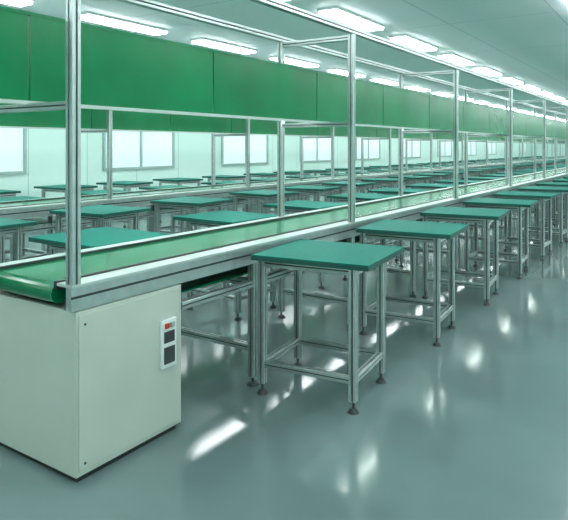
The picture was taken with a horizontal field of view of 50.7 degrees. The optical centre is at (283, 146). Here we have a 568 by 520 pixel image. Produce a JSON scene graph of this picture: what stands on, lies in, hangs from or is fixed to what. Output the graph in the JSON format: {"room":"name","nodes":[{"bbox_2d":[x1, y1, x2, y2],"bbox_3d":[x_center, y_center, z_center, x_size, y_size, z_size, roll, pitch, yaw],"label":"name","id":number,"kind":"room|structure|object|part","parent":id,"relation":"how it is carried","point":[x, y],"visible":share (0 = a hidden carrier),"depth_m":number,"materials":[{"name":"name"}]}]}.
{"room":"factory floor","nodes":[
{"label":"factory floor","id":0,"kind":"room"},
{"bbox_2d":[0,129,530,219],"bbox_3d":[4.385,-0.050,23.178,0.100,2.900,48.600,0,0,34],"label":"wall","id":1,"kind":"structure","parent":0,"point":[46,148],"depth_m":13.20,"materials":[{"name":"white paint"}]},
{"bbox_2d":[0,128,26,174],"bbox_3d":[-4.849,-0.100,9.263,0.035,1.100,1.900,0,0,34],"label":"window","id":2,"kind":"structure","parent":1,"relation":"in","point":[13,141],"depth_m":9.87,"materials":[{"name":"white glass"}]},
{"bbox_2d":[103,131,174,170],"bbox_3d":[-2.902,-0.100,12.172,0.035,1.100,1.900,0,0,34],"label":"window","id":3,"kind":"structure","parent":1,"relation":"in","point":[131,150],"depth_m":12.15,"materials":[{"name":"white glass"}]},
{"bbox_2d":[25,188,345,227],"bbox_3d":[4.432,1.350,23.147,0.012,0.100,48.600,0,0,34],"label":"baseboard","id":4,"kind":"structure","parent":1,"relation":"attached to","point":[39,225],"depth_m":10.65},
{"bbox_2d":[221,135,267,165],"bbox_3d":[-0.955,-0.100,15.080,0.035,1.100,1.900,0,0,34],"label":"window","id":5,"kind":"structure","parent":1,"relation":"in","point":[233,148],"depth_m":14.97,"materials":[{"name":"white glass"}]},
{"bbox_2d":[303,136,330,162],"bbox_3d":[0.992,-0.100,17.988,0.035,1.100,1.900,0,0,34],"label":"window","id":6,"kind":"structure","parent":1,"relation":"in","point":[314,149],"depth_m":17.97,"materials":[{"name":"white glass"}]},
{"bbox_2d":[355,138,379,159],"bbox_3d":[2.939,-0.100,20.897,0.035,1.100,1.900,0,0,34],"label":"window","id":7,"kind":"structure","parent":1,"relation":"in","point":[371,147],"depth_m":20.87,"materials":[{"name":"white glass"}]},
{"bbox_2d":[403,139,420,158],"bbox_3d":[5.164,-0.100,24.221,0.035,1.100,1.900,0,0,34],"label":"window","id":8,"kind":"structure","parent":1,"relation":"in","point":[414,147],"depth_m":24.38,"materials":[{"name":"white glass"}]},
{"bbox_2d":[437,140,451,156],"bbox_3d":[7.389,-0.100,27.545,0.035,1.100,1.900,0,0,34],"label":"window","id":9,"kind":"structure","parent":1,"relation":"in","point":[446,147],"depth_m":27.55,"materials":[{"name":"white glass"}]},
{"bbox_2d":[468,142,476,155],"bbox_3d":[9.615,-0.100,30.869,0.035,1.100,1.900,0,0,34],"label":"window","id":10,"kind":"structure","parent":1,"relation":"in","point":[472,146],"depth_m":31.13,"materials":[{"name":"white glass"}]},
{"bbox_2d":[488,141,495,154],"bbox_3d":[11.840,-0.100,34.193,0.035,1.100,1.900,0,0,34],"label":"window","id":11,"kind":"structure","parent":1,"relation":"in","point":[491,146],"depth_m":34.17,"materials":[{"name":"white glass"}]},
{"bbox_2d":[520,143,526,153],"bbox_3d":[16.290,-0.100,40.840,0.035,1.100,1.900,0,0,34],"label":"window","id":12,"kind":"structure","parent":1,"relation":"in","point":[524,144],"depth_m":40.81,"materials":[{"name":"white glass"}]},
{"bbox_2d":[0,167,567,519],"bbox_3d":[9.329,1.450,19.868,12.000,0.100,48.800,0,0,34],"label":"floor","id":13,"kind":"structure","parent":0,"point":[473,426],"depth_m":3.05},
{"bbox_2d":[0,189,20,239],"bbox_3d":[-4.059,1.000,8.134,0.696,0.800,0.640,0,0,33],"label":"table","id":14,"kind":"object","parent":13,"relation":"on","point":[3,193],"visible":0.34,"depth_m":8.09,"materials":[{"name":"metal"}]},
{"bbox_2d":[0,218,36,260],"bbox_3d":[-2.453,1.000,4.748,0.696,0.800,0.640,0,0,32],"label":"table","id":15,"kind":"object","parent":13,"relation":"on","point":[7,225],"visible":0.37,"depth_m":4.80,"materials":[{"name":"laminate"}]},
{"bbox_2d":[0,196,52,261],"bbox_3d":[-3.077,1.000,6.884,0.696,0.800,0.640,0,0,34],"label":"table","id":16,"kind":"object","parent":13,"relation":"on","point":[39,253],"visible":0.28,"depth_m":6.87,"materials":[{"name":"metal"}]},
{"bbox_2d":[34,184,97,234],"bbox_3d":[-3.349,1.000,9.224,0.696,0.800,0.640,0,0,33],"label":"table","id":17,"kind":"object","parent":13,"relation":"on","point":[50,188],"visible":0.3,"depth_m":9.12,"materials":[{"name":"metal"}]},
{"bbox_2d":[0,284,180,481],"bbox_3d":[-0.955,1.042,2.913,0.712,0.715,0.620,0,0,34],"label":"base cabinet","id":18,"kind":"object","parent":13,"relation":"on","point":[81,391],"depth_m":2.65,"materials":[{"name":"white metal"}]},
{"bbox_2d":[29,227,169,255],"bbox_3d":[-1.235,1.000,4.064,0.696,0.800,0.640,0,0,35],"label":"table","id":19,"kind":"object","parent":13,"relation":"on","point":[102,236],"visible":0.17,"depth_m":3.98,"materials":[{"name":"metal"}]},
{"bbox_2d":[49,205,150,253],"bbox_3d":[-1.768,1.000,5.793,0.696,0.800,0.640,0,0,29],"label":"table","id":20,"kind":"object","parent":13,"relation":"on","point":[97,214],"visible":0.34,"depth_m":5.71,"materials":[{"name":"metal"}]},
{"bbox_2d":[81,190,136,229],"bbox_3d":[-2.384,1.000,8.023,0.696,0.800,0.640,0,0,35],"label":"table","id":21,"kind":"object","parent":13,"relation":"on","point":[93,191],"visible":0.04,"depth_m":7.96,"materials":[{"name":"metal"}]},
{"bbox_2d":[96,181,152,228],"bbox_3d":[-2.705,1.000,10.217,0.696,0.800,0.640,0,0,30],"label":"table","id":22,"kind":"object","parent":13,"relation":"on","point":[126,185],"visible":0.55,"depth_m":10.02,"materials":[{"name":"metal"}]},
{"bbox_2d":[139,185,193,233],"bbox_3d":[-1.691,1.000,8.973,0.696,0.800,0.640,0,0,39],"label":"table","id":23,"kind":"object","parent":13,"relation":"on","point":[172,226],"visible":0.27,"depth_m":8.89,"materials":[{"name":"metal"}]},
{"bbox_2d":[153,178,202,223],"bbox_3d":[-1.990,1.000,11.289,0.696,0.800,0.640,0,0,38],"label":"table","id":24,"kind":"object","parent":13,"relation":"on","point":[179,181],"visible":0.5,"depth_m":11.10,"materials":[{"name":"metal"}]},
{"bbox_2d":[150,197,232,232],"bbox_3d":[-1.046,1.000,6.828,0.696,0.800,0.640,0,0,28],"label":"table","id":25,"kind":"object","parent":13,"relation":"on","point":[196,203],"visible":0.32,"depth_m":6.73,"materials":[{"name":"laminate"}]},
{"bbox_2d":[202,175,245,211],"bbox_3d":[-1.218,1.000,12.379,0.696,0.800,0.640,0,0,35],"label":"table","id":26,"kind":"object","parent":13,"relation":"on","point":[217,177],"visible":0.45,"depth_m":12.20,"materials":[{"name":"metal"}]},
{"bbox_2d":[173,210,276,320],"bbox_3d":[-0.489,1.000,5.235,0.696,0.800,0.640,0,0,37],"label":"table","id":27,"kind":"object","parent":13,"relation":"on","point":[223,217],"visible":0.5,"depth_m":5.12,"materials":[{"name":"metal"}]},
{"bbox_2d":[201,181,253,212],"bbox_3d":[-0.932,1.000,10.191,0.696,0.800,0.640,0,0,38],"label":"table","id":28,"kind":"object","parent":13,"relation":"on","point":[216,182],"visible":0.03,"depth_m":10.15,"materials":[{"name":"metal"}]},
{"bbox_2d":[244,173,276,202],"bbox_3d":[-0.441,1.000,13.570,0.696,0.800,0.640,0,0,36],"label":"table","id":29,"kind":"object","parent":13,"relation":"on","point":[262,175],"visible":0.25,"depth_m":13.35,"materials":[{"name":"metal"}]},
{"bbox_2d":[229,190,299,214],"bbox_3d":[-0.260,1.000,8.001,0.696,0.800,0.640,0,0,39],"label":"table","id":30,"kind":"object","parent":13,"relation":"on","point":[266,195],"visible":0.32,"depth_m":7.91,"materials":[{"name":"metal"}]},
{"bbox_2d":[250,178,292,213],"bbox_3d":[-0.203,1.000,11.158,0.696,0.800,0.640,0,0,33],"label":"table","id":31,"kind":"object","parent":13,"relation":"on","point":[261,179],"visible":0.04,"depth_m":11.08,"materials":[{"name":"metal"}]},
{"bbox_2d":[0,103,565,262],"bbox_3d":[7.298,0.246,20.915,0.708,2.308,45.908,0,0,34],"label":"conveyor line","id":32,"kind":"object","parent":13,"relation":"on","point":[92,120],"visible":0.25,"depth_m":8.13,"materials":[{"name":"metal"}]},
{"bbox_3d":[7.193,0.622,20.757,0.700,0.116,45.500,0,0,34],"label":"frame","id":33,"kind":"part","parent":32,"relation":"part of","materials":[{"name":"metal"}]},
{"bbox_3d":[7.376,1.040,21.031,0.708,0.720,44.840,0,0,34],"label":"leg frame","id":34,"kind":"part","parent":32,"relation":"part of","materials":[{"name":"metal"}]},
{"bbox_3d":[7.193,-0.169,20.757,0.695,1.478,45.500,0,0,34],"label":"post frame","id":35,"kind":"part","parent":32,"relation":"part of","materials":[{"name":"metal"}]},
{"bbox_2d":[0,0,567,386],"bbox_3d":[10.581,0.221,20.191,0.700,2.258,42.829,0,0,34],"label":"conveyor assembly line","id":36,"kind":"object","parent":13,"relation":"on","point":[48,63],"visible":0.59,"depth_m":3.68,"materials":[{"name":"metal"}]},
{"bbox_3d":[10.645,0.622,20.287,0.700,0.116,42.440,0,0,34],"label":"frame","id":37,"kind":"part","parent":36,"relation":"part of","materials":[{"name":"metal"}]},
{"bbox_3d":[10.559,-0.169,20.158,0.695,1.478,42.750,0,0,34],"label":"post frame","id":38,"kind":"part","parent":36,"relation":"part of","materials":[{"name":"metal"}]},
{"bbox_3d":[10.828,1.040,20.561,0.708,0.720,41.780,0,0,34],"label":"leg frame","id":39,"kind":"part","parent":36,"relation":"part of","materials":[{"name":"metal"}]},
{"bbox_2d":[273,171,311,200],"bbox_3d":[0.213,1.000,14.594,0.696,0.800,0.640,0,0,39],"label":"table","id":40,"kind":"object","parent":13,"relation":"on","point":[296,173],"visible":0.35,"depth_m":14.41,"materials":[{"name":"metal"}]},
{"bbox_2d":[263,200,347,288],"bbox_3d":[0.252,1.000,6.331,0.696,0.800,0.640,0,0,36],"label":"table","id":41,"kind":"object","parent":13,"relation":"on","point":[296,206],"visible":0.3,"depth_m":6.18,"materials":[{"name":"laminate"}]},
{"bbox_2d":[286,175,328,201],"bbox_3d":[0.509,1.000,12.311,0.696,0.800,0.640,0,0,39],"label":"table","id":42,"kind":"object","parent":13,"relation":"on","point":[314,196],"visible":0.09,"depth_m":12.20,"materials":[{"name":"metal"}]},
{"bbox_2d":[285,185,340,214],"bbox_3d":[0.403,1.000,9.000,0.696,0.800,0.640,0,0,28],"label":"table","id":43,"kind":"object","parent":13,"relation":"on","point":[318,190],"visible":0.26,"depth_m":8.85,"materials":[{"name":"metal"}]},
{"bbox_2d":[303,169,335,195],"bbox_3d":[0.923,1.000,15.577,0.696,0.800,0.640,0,0,28],"label":"table","id":44,"kind":"object","parent":13,"relation":"on","point":[312,170],"visible":0.17,"depth_m":15.32,"materials":[{"name":"metal"}]},
{"bbox_2d":[251,239,403,414],"bbox_3d":[0.264,1.000,3.474,0.696,0.800,0.640,0,0,27],"label":"table","id":45,"kind":"object","parent":13,"relation":"on","point":[341,258],"visible":1,"depth_m":3.39,"materials":[{"name":"metal"}]},
{"bbox_2d":[320,173,359,202],"bbox_3d":[1.271,1.000,13.440,0.696,0.800,0.640,0,0,38],"label":"table","id":46,"kind":"object","parent":13,"relation":"on","point":[326,174],"visible":0.12,"depth_m":13.40,"materials":[{"name":"metal"}]},
{"bbox_2d":[325,168,356,192],"bbox_3d":[1.608,1.000,16.717,0.696,0.800,0.640,0,0,30],"label":"table","id":47,"kind":"object","parent":13,"relation":"on","point":[336,169],"visible":0.21,"depth_m":16.48,"materials":[{"name":"metal"}]},
{"bbox_2d":[322,181,376,202],"bbox_3d":[1.097,1.000,10.076,0.696,0.800,0.640,0,0,38],"label":"table","id":48,"kind":"object","parent":13,"relation":"on","point":[344,184],"visible":0.25,"depth_m":9.99,"materials":[{"name":"metal"}]},
{"bbox_2d":[327,193,398,260],"bbox_3d":[1.000,1.000,7.434,0.696,0.800,0.640,0,0,39],"label":"table","id":49,"kind":"object","parent":13,"relation":"on","point":[359,197],"visible":0.23,"depth_m":7.36,"materials":[{"name":"metal"}]},
{"bbox_2d":[346,171,381,192],"bbox_3d":[1.944,1.000,14.406,0.696,0.800,0.640,0,0,36],"label":"table","id":50,"kind":"object","parent":13,"relation":"on","point":[355,171],"visible":0.03,"depth_m":14.39,"materials":[{"name":"metal"}]},
{"bbox_2d":[355,167,379,189],"bbox_3d":[2.391,1.000,17.778,0.696,0.800,0.640,0,0,33],"label":"table","id":51,"kind":"object","parent":13,"relation":"on","point":[358,168],"visible":0.28,"depth_m":17.56,"materials":[{"name":"metal"}]},
{"bbox_2d":[367,170,393,193],"bbox_3d":[2.584,1.000,15.462,0.696,0.800,0.640,0,0,28],"label":"table","id":52,"kind":"object","parent":13,"relation":"on","point":[367,170],"visible":0.08,"depth_m":15.32,"materials":[{"name":"metal"}]},
{"bbox_2d":[369,166,397,187],"bbox_3d":[3.144,1.000,18.959,0.696,0.800,0.640,0,0,38],"label":"table","id":53,"kind":"object","parent":13,"relation":"on","point":[381,167],"visible":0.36,"depth_m":18.72,"materials":[{"name":"metal"}]},
{"bbox_2d":[361,178,407,193],"bbox_3d":[1.877,1.000,11.246,0.696,0.800,0.640,0,0,31],"label":"table","id":54,"kind":"object","parent":13,"relation":"on","point":[391,181],"visible":0.3,"depth_m":11.08,"materials":[{"name":"metal"}]},
{"bbox_2d":[368,188,430,247],"bbox_3d":[1.629,1.000,8.409,0.696,0.800,0.640,0,0,30],"label":"table","id":55,"kind":"object","parent":13,"relation":"on","point":[391,191],"visible":0.17,"depth_m":8.28,"materials":[{"name":"laminate"}]},
{"bbox_2d":[388,165,413,187],"bbox_3d":[3.922,1.000,20.064,0.696,0.800,0.640,0,0,31],"label":"table","id":56,"kind":"object","parent":13,"relation":"on","point":[409,166],"visible":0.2,"depth_m":19.84,"materials":[{"name":"metal"}]},
{"bbox_2d":[393,168,422,187],"bbox_3d":[3.455,1.000,16.633,0.696,0.800,0.640,0,0,30],"label":"table","id":57,"kind":"object","parent":13,"relation":"on","point":[396,168],"visible":0.09,"depth_m":16.75,"materials":[{"name":"metal"}]},
{"bbox_2d":[388,175,432,183],"bbox_3d":[2.580,1.000,12.249,0.696,0.800,0.640,0,0,40],"label":"table","id":58,"kind":"object","parent":13,"relation":"on","point":[415,179],"visible":0.19,"depth_m":12.03,"materials":[{"name":"metal"}]},
{"bbox_2d":[356,219,468,346],"bbox_3d":[0.982,1.000,4.546,0.696,0.800,0.640,0,0,28],"label":"table","id":59,"kind":"object","parent":13,"relation":"on","point":[384,230],"visible":0.94,"depth_m":4.47,"materials":[{"name":"metal"}]},
{"bbox_2d":[403,164,428,182],"bbox_3d":[4.647,1.000,21.132,0.696,0.800,0.640,0,0,35],"label":"table","id":60,"kind":"object","parent":13,"relation":"on","point":[419,165],"visible":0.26,"depth_m":20.84,"materials":[{"name":"metal"}]},
{"bbox_2d":[417,163,438,180],"bbox_3d":[5.353,1.000,22.198,0.696,0.800,0.640,0,0,33],"label":"table","id":61,"kind":"object","parent":13,"relation":"on","point":[433,164],"visible":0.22,"depth_m":21.92,"materials":[{"name":"metal"}]},
{"bbox_2d":[413,173,451,183],"bbox_3d":[3.284,1.000,13.300,0.696,0.800,0.640,0,0,29],"label":"table","id":62,"kind":"object","parent":13,"relation":"on","point":[434,175],"visible":0.3,"depth_m":13.09,"materials":[{"name":"metal"}]},
{"bbox_2d":[405,183,460,234],"bbox_3d":[2.373,1.000,9.481,0.696,0.800,0.640,0,0,36],"label":"table","id":63,"kind":"object","parent":13,"relation":"on","point":[420,185],"visible":0.2,"depth_m":9.35,"materials":[{"name":"metal"}]},
{"bbox_2d":[428,162,448,179],"bbox_3d":[5.995,1.000,23.277,0.696,0.800,0.640,0,0,29],"label":"table","id":64,"kind":"object","parent":13,"relation":"on","point":[442,163],"visible":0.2,"depth_m":23.18,"materials":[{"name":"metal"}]},
{"bbox_2d":[433,171,463,183],"bbox_3d":[4.035,1.000,14.553,0.696,0.800,0.640,0,0,30],"label":"table","id":65,"kind":"object","parent":13,"relation":"on","point":[461,173],"visible":0.2,"depth_m":14.44,"materials":[{"name":"metal"}]},
{"bbox_2d":[433,180,482,228],"bbox_3d":[3.108,1.000,10.610,0.696,0.800,0.640,0,0,40],"label":"table","id":66,"kind":"object","parent":13,"relation":"on","point":[461,182],"visible":0.16,"depth_m":10.44,"materials":[{"name":"metal"}]},
{"bbox_2d":[420,206,509,305],"bbox_3d":[1.699,1.000,5.618,0.696,0.800,0.640,0,0,29],"label":"table","id":67,"kind":"object","parent":13,"relation":"on","point":[437,214],"visible":0.8,"depth_m":5.50,"materials":[{"name":"metal"}]},
{"bbox_2d":[452,170,484,176],"bbox_3d":[4.787,1.000,15.553,0.696,0.800,0.640,0,0,29],"label":"table","id":68,"kind":"object","parent":13,"relation":"on","point":[475,172],"visible":0.21,"depth_m":15.29,"materials":[{"name":"metal"}]},
{"bbox_2d":[461,177,502,220],"bbox_3d":[3.893,1.000,11.745,0.696,0.800,0.640,0,0,27],"label":"table","id":69,"kind":"object","parent":13,"relation":"on","point":[469,178],"visible":0.11,"depth_m":11.52,"materials":[{"name":"metal"}]},
{"bbox_2d":[468,168,496,176],"bbox_3d":[5.471,1.000,16.683,0.696,0.800,0.640,0,0,36],"label":"table","id":70,"kind":"object","parent":13,"relation":"on","point":[487,170],"visible":0.24,"depth_m":16.63,"materials":[{"name":"metal"}]},
{"bbox_2d":[481,167,508,174],"bbox_3d":[6.257,1.000,17.747,0.696,0.800,0.640,0,0,34],"label":"table","id":71,"kind":"object","parent":13,"relation":"on","point":[498,168],"visible":0.16,"depth_m":17.56,"materials":[{"name":"metal"}]},
{"bbox_2d":[478,174,517,214],"bbox_3d":[4.629,1.000,12.842,0.696,0.800,0.640,0,0,41],"label":"table","id":72,"kind":"object","parent":13,"relation":"on","point":[485,175],"visible":0.1,"depth_m":12.68,"materials":[{"name":"metal"}]},
{"bbox_2d":[463,197,537,278],"bbox_3d":[2.416,1.000,6.689,0.696,0.800,0.640,0,0,30],"label":"table","id":73,"kind":"object","parent":13,"relation":"on","point":[518,205],"visible":0.97,"depth_m":6.61,"materials":[{"name":"metal"}]},
{"bbox_2d":[490,166,518,173],"bbox_3d":[6.868,1.000,18.719,0.696,0.800,0.640,0,0,39],"label":"table","id":74,"kind":"object","parent":13,"relation":"on","point":[490,166],"visible":0.15,"depth_m":18.57,"materials":[{"name":"metal"}]},
{"bbox_2d":[495,172,529,174],"bbox_3d":[5.334,1.000,13.927,0.696,0.800,0.640,0,0,30],"label":"table","id":75,"kind":"object","parent":13,"relation":"on","point":[514,173],"visible":0.06,"depth_m":13.73,"materials":[{"name":"metal"}]},
{"bbox_2d":[503,165,527,171],"bbox_3d":[7.651,1.000,19.878,0.696,0.800,0.640,0,0,29],"label":"table","id":76,"kind":"object","parent":13,"relation":"on","point":[520,166],"visible":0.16,"depth_m":19.58,"materials":[{"name":"metal"}]},
{"bbox_2d":[513,164,533,169],"bbox_3d":[8.335,1.000,20.896,0.696,0.800,0.640,0,0,35],"label":"table","id":77,"kind":"object","parent":13,"relation":"on","point":[529,165],"visible":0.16,"depth_m":20.63,"materials":[{"name":"metal"}]},
{"bbox_2d":[493,191,560,259],"bbox_3d":[3.138,1.000,7.755,0.696,0.800,0.640,0,0,34],"label":"table","id":78,"kind":"object","parent":13,"relation":"on","point":[541,197],"visible":0.77,"depth_m":7.64,"materials":[{"name":"metal"}]},
{"bbox_2d":[513,170,540,172],"bbox_3d":[6.059,1.000,15.002,0.696,0.800,0.640,0,0,32],"label":"table","id":79,"kind":"object","parent":13,"relation":"on","point":[524,171],"visible":0.06,"depth_m":14.73,"materials":[{"name":"metal"}]},
{"bbox_2d":[520,163,542,169],"bbox_3d":[9.111,1.000,22.030,0.696,0.800,0.640,0,0,40],"label":"table","id":80,"kind":"object","parent":13,"relation":"on","point":[537,164],"visible":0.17,"depth_m":21.82,"materials":[{"name":"metal"}]},
{"bbox_2d":[521,169,552,199],"bbox_3d":[6.726,1.000,15.969,0.696,0.800,0.640,0,0,38],"label":"table","id":81,"kind":"object","parent":13,"relation":"on","point":[521,169],"visible":0.1,"depth_m":16.00,"materials":[{"name":"metal"}]},
{"bbox_2d":[529,162,549,168],"bbox_3d":[9.873,1.000,23.158,0.696,0.800,0.640,0,0,39],"label":"table","id":82,"kind":"object","parent":13,"relation":"on","point":[547,163],"visible":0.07,"depth_m":23.23,"materials":[{"name":"metal"}]},
{"bbox_2d":[517,186,567,245],"bbox_3d":[3.860,1.000,8.824,0.696,0.800,0.640,0,0,34],"label":"table","id":83,"kind":"object","parent":13,"relation":"on","point":[563,190],"visible":0.73,"depth_m":8.67,"materials":[{"name":"metal"}]},
{"bbox_2d":[535,182,567,230],"bbox_3d":[4.570,1.000,9.902,0.696,0.800,0.640,0,0,32],"label":"table","id":84,"kind":"object","parent":13,"relation":"on","point":[548,184],"visible":0.46,"depth_m":9.85,"materials":[{"name":"metal"}]},
{"bbox_2d":[552,179,567,221],"bbox_3d":[5.310,1.000,10.961,0.696,0.800,0.640,0,0,30],"label":"table","id":85,"kind":"object","parent":13,"relation":"on","point":[555,200],"visible":0.63,"depth_m":10.90,"materials":[{"name":"metal"}]},
{"bbox_2d":[563,176,567,216],"bbox_3d":[6.022,1.000,12.034,0.696,0.800,0.640,0,0,33],"label":"table","id":86,"kind":"object","parent":13,"relation":"on","point":[566,177],"visible":0.26,"depth_m":12.01,"materials":[{"name":"metal"}]},
{"bbox_2d":[0,0,567,121],"bbox_3d":[9.329,-1.550,19.868,12.000,0.100,48.800,0,0,34],"label":"ceiling","id":87,"kind":"structure","parent":0,"point":[526,41],"depth_m":7.93,"materials":[{"name":"white paint"}]},
{"bbox_2d":[0,0,34,6],"bbox_3d":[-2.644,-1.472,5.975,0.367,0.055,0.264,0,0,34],"label":"fluorescent ceiling light","id":88,"kind":"object","parent":87,"relation":"attached to","point":[19,3],"depth_m":6.03,"materials":[{"name":"white plastic"}]},
{"bbox_2d":[81,11,168,34],"bbox_3d":[-1.876,-1.472,7.069,0.425,0.055,1.370,0,0,34],"label":"fluorescent ceiling light","id":89,"kind":"object","parent":87,"relation":"attached to","point":[89,16],"depth_m":7.09,"materials":[{"name":"white plastic"}]},
{"bbox_2d":[190,37,256,53],"bbox_3d":[-0.837,-1.472,8.623,0.424,0.055,1.452,0,0,34],"label":"fluorescent ceiling light","id":90,"kind":"object","parent":87,"relation":"attached to","point":[203,41],"depth_m":8.64,"materials":[{"name":"white plastic"}]},
{"bbox_2d":[285,56,319,67],"bbox_3d":[0.247,-1.472,10.241,0.424,0.055,1.346,0,0,34],"label":"fluorescent ceiling light","id":91,"kind":"object","parent":87,"relation":"attached to","point":[290,60],"depth_m":10.38,"materials":[{"name":"white plastic"}]},
{"bbox_2d":[326,68,347,75],"bbox_3d":[1.117,-1.472,11.541,0.425,0.055,1.157,0,0,34],"label":"fluorescent ceiling light","id":92,"kind":"object","parent":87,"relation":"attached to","point":[334,70],"depth_m":11.50,"materials":[{"name":"white plastic"}]},
{"bbox_2d":[317,6,384,31],"bbox_3d":[0.794,-1.472,6.824,0.337,0.055,1.433,0,0,34],"label":"fluorescent ceiling light","id":93,"kind":"object","parent":87,"relation":"attached to","point":[337,13],"depth_m":6.80,"materials":[{"name":"white plastic"}]},
{"bbox_2d":[370,77,397,84],"bbox_3d":[2.239,-1.472,13.217,0.425,0.055,1.516,0,0,34],"label":"fluorescent ceiling light","id":94,"kind":"object","parent":87,"relation":"attached to","point":[381,80],"depth_m":13.27,"materials":[{"name":"white plastic"}]},
{"bbox_2d":[389,34,437,51],"bbox_3d":[1.833,-1.472,8.374,0.335,0.055,1.499,0,0,34],"label":"fluorescent ceiling light","id":95,"kind":"object","parent":87,"relation":"attached to","point":[405,39],"depth_m":8.38,"materials":[{"name":"white plastic"}]},
{"bbox_2d":[404,85,452,96],"bbox_3d":[3.836,-1.472,15.606,0.422,0.055,3.598,0,0,34],"label":"fluorescent ceiling light","id":96,"kind":"object","parent":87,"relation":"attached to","point":[413,87],"depth_m":15.34,"materials":[{"name":"white plastic"}]},
{"bbox_2d":[533,144,564,163],"bbox_3d":[22.875,-0.050,40.103,12.000,2.900,0.100,0,0,34],"label":"windows","id":97,"kind":"structure","parent":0,"point":[538,146],"depth_m":42.71,"materials":[{"name":"white glass"}]}
]}

